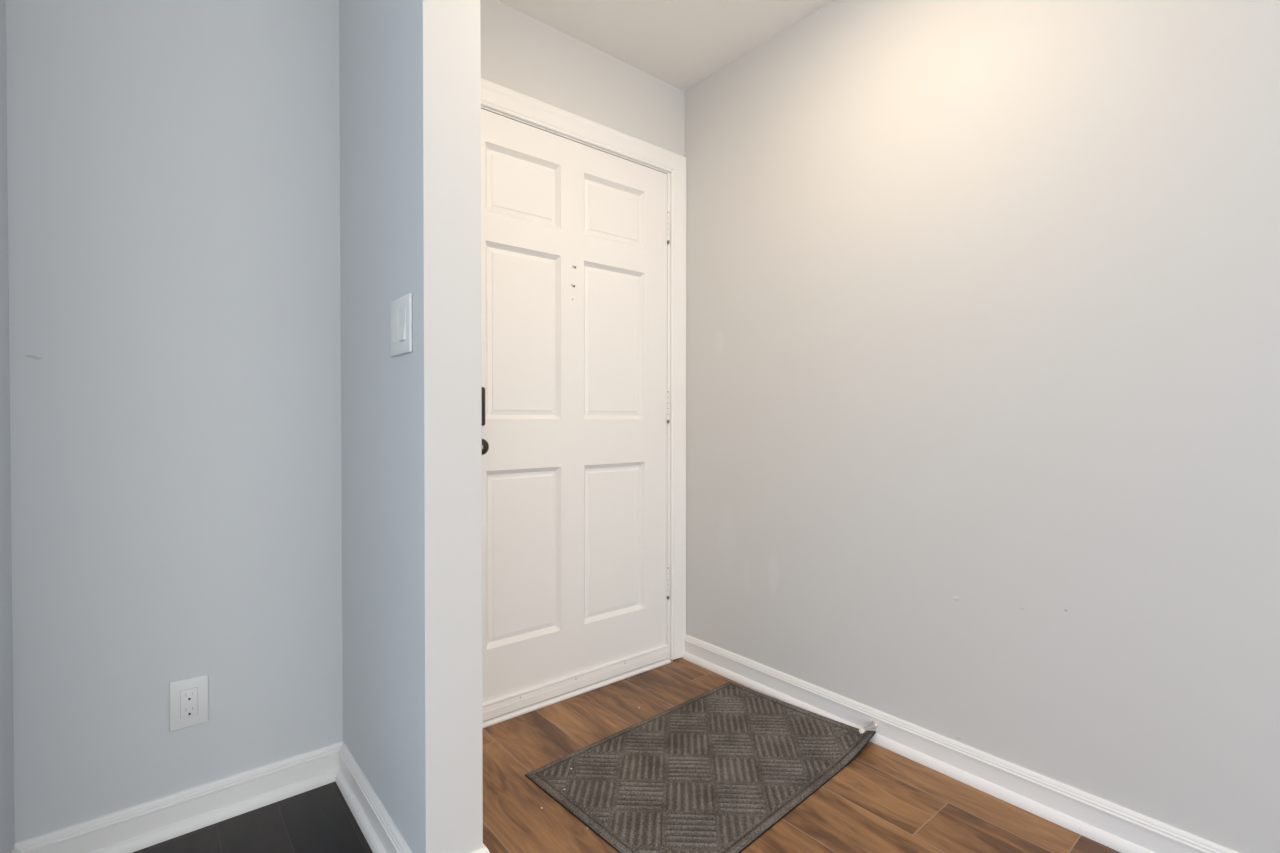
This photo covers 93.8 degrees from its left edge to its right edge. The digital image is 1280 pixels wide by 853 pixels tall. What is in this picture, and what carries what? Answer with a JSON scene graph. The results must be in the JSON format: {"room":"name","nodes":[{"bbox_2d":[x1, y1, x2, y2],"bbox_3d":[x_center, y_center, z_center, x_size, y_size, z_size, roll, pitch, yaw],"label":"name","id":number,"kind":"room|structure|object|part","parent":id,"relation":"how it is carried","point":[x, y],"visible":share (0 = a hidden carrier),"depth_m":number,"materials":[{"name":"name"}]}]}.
{"room":"entryway","nodes":[
{"label":"entryway","id":0,"kind":"room"},
{"bbox_2d":[0,0,14,852],"bbox_3d":[-1.213,-0.204,1.022,0.120,2.400,0.565,0,1,-40],"label":"wall","id":1,"kind":"structure","parent":0,"point":[7,842],"depth_m":1.23,"materials":[{"name":"grey paint"}]},
{"bbox_2d":[5,0,683,842],"bbox_3d":[-0.621,-0.214,1.963,2.232,2.400,0.130,0,1,-40],"label":"wall","id":2,"kind":"structure","parent":0,"point":[173,166],"depth_m":1.46,"materials":[{"name":"grey paint"}]},
{"bbox_2d":[14,740,343,852],"bbox_3d":[-1.088,0.943,1.487,0.650,0.096,0.026,0,1,-40],"label":"baseboard","id":3,"kind":"structure","parent":2,"relation":"attached to","point":[146,824],"depth_m":1.47,"materials":[{"name":"white wood"}]},
{"bbox_2d":[169,674,207,730],"bbox_3d":[-1.112,0.680,1.476,0.077,0.120,0.009,0,1,-40],"label":"wall outlet","id":4,"kind":"object","parent":2,"relation":"attached to","point":[188,698],"visible":1,"depth_m":1.47,"materials":[{"name":"white plastic"}]},
{"bbox_2d":[181,688,197,717],"bbox_3d":[-1.110,0.680,1.474,0.034,0.067,0.004,0,1,-40],"label":"receptacle","id":5,"kind":"object","parent":4,"relation":"attached to","point":[189,696],"depth_m":1.47,"materials":[{"name":"white plastic"}]},
{"bbox_2d":[481,109,669,720],"bbox_3d":[-0.231,-0.037,2.188,0.929,2.006,0.111,0,1,-40],"label":"door","id":6,"kind":"structure","parent":2,"relation":"in","point":[575,237],"depth_m":2.18,"materials":[{"name":"white paint"}]},
{"bbox_3d":[-0.520,0.065,1.922,0.066,0.066,0.066,0,1,-40],"label":"knob","id":7,"kind":"part","parent":6,"relation":"part of","materials":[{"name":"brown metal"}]},
{"bbox_3d":[-0.405,-0.823,2.070,0.260,0.197,0.007,0,1,-40],"label":"panel","id":8,"kind":"part","parent":6,"relation":"part of","materials":[{"name":"white paint"}]},
{"bbox_3d":[-0.405,-0.319,2.075,0.260,0.557,0.007,0,1,-40],"label":"panel","id":9,"kind":"part","parent":6,"relation":"part of","materials":[{"name":"white paint"}]},
{"bbox_3d":[-0.405,0.442,2.082,0.260,0.561,0.007,0,1,-40],"label":"panel","id":10,"kind":"part","parent":6,"relation":"part of","materials":[{"name":"white paint"}]},
{"bbox_3d":[-0.102,-0.826,2.320,0.266,0.197,0.007,0,1,-40],"label":"panel","id":11,"kind":"part","parent":6,"relation":"part of","materials":[{"name":"white paint"}]},
{"bbox_3d":[-0.102,-0.322,2.325,0.266,0.557,0.007,0,1,-40],"label":"panel","id":12,"kind":"part","parent":6,"relation":"part of","materials":[{"name":"white paint"}]},
{"bbox_3d":[-0.102,0.440,2.333,0.266,0.561,0.007,0,1,-40],"label":"panel","id":13,"kind":"part","parent":6,"relation":"part of","materials":[{"name":"white paint"}]},
{"bbox_2d":[481,78,686,659],"bbox_3d":[-0.278,-0.075,2.237,1.114,2.116,0.147,0,1,-40],"label":"door frame","id":14,"kind":"structure","parent":2,"relation":"attached to","point":[495,98],"depth_m":2.49,"materials":[{"name":"white wood"}]},
{"bbox_3d":[-0.236,-1.091,2.176,1.114,0.082,0.017,0,1,-40],"label":"casing","id":15,"kind":"part","parent":14,"relation":"part of","materials":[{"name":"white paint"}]},
{"bbox_3d":[0.161,-0.079,2.516,0.082,2.112,0.017,0,1,-40],"label":"casing","id":16,"kind":"part","parent":14,"relation":"part of","materials":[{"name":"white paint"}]},
{"bbox_2d":[339,0,482,852],"bbox_3d":[-0.591,-0.209,1.479,0.122,2.400,0.654,0,1,-40],"label":"wall partition","id":17,"kind":"structure","parent":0,"point":[410,70],"depth_m":1.26,"materials":[{"name":"grey paint"}]},
{"bbox_2d":[390,293,411,356],"bbox_3d":[-0.515,-0.215,1.282,0.012,0.121,0.128,0,1,-40],"label":"light switch","id":18,"kind":"object","parent":17,"relation":"attached to","point":[401,308],"visible":1,"depth_m":1.27,"materials":[{"name":"white plastic"}]},
{"bbox_2d":[335,744,489,852],"bbox_3d":[-0.577,0.943,1.475,0.173,0.096,0.662,0,1,-40],"label":"baseboard","id":19,"kind":"structure","parent":17,"relation":"attached to","point":[376,825],"depth_m":1.46,"materials":[{"name":"white wood"}]},
{"bbox_2d":[132,658,1120,852],"bbox_3d":[-0.523,1.043,-0.698,5.490,0.060,4.375,0,1,-40],"label":"floor","id":20,"kind":"structure","parent":0,"point":[884,800],"depth_m":1.54,"materials":[{"name":"brown wood"}]},
{"bbox_2d":[482,658,672,728],"bbox_3d":[-0.274,0.975,2.248,0.940,0.016,0.152,0,1,-40],"label":"threshold","id":21,"kind":"object","parent":20,"relation":"on","point":[524,710],"visible":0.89,"depth_m":2.18,"materials":[{"name":"white wood"}]},
{"bbox_2d":[525,682,875,852],"bbox_3d":[0.212,0.970,1.777,0.905,0.034,0.606,-1,1,-42],"label":"door mat","id":22,"kind":"object","parent":20,"relation":"on","point":[713,771],"visible":1,"depth_m":1.70,"materials":[{"name":"black rubber"}]},
{"bbox_2d":[497,0,832,90],"bbox_3d":[-0.523,-1.417,-0.723,5.490,0.060,4.375,0,1,-40],"label":"ceiling","id":23,"kind":"structure","parent":0,"point":[679,43],"depth_m":2.12,"materials":[{"name":"white paint"}]},
{"bbox_2d":[684,0,1279,852],"bbox_3d":[1.587,-0.204,0.950,0.120,2.400,4.245,0,1,-40],"label":"wall","id":24,"kind":"structure","parent":0,"point":[982,297],"depth_m":1.58,"materials":[{"name":"grey paint"}]},
{"bbox_2d":[682,635,1238,852],"bbox_3d":[1.536,0.949,0.909,0.026,0.096,4.229,0,1,-40],"label":"baseboard","id":25,"kind":"structure","parent":24,"relation":"attached to","point":[1119,828],"depth_m":1.65,"materials":[{"name":"white wood"}]},
{"bbox_2d":[859,721,876,733],"bbox_3d":[0.705,0.937,1.856,0.078,0.024,0.024,0,1,-40],"label":"door stop","id":26,"kind":"object","parent":25,"relation":"attached to","point":[873,725],"visible":1,"depth_m":1.86,"materials":[{"name":"silver metal"}]}
]}

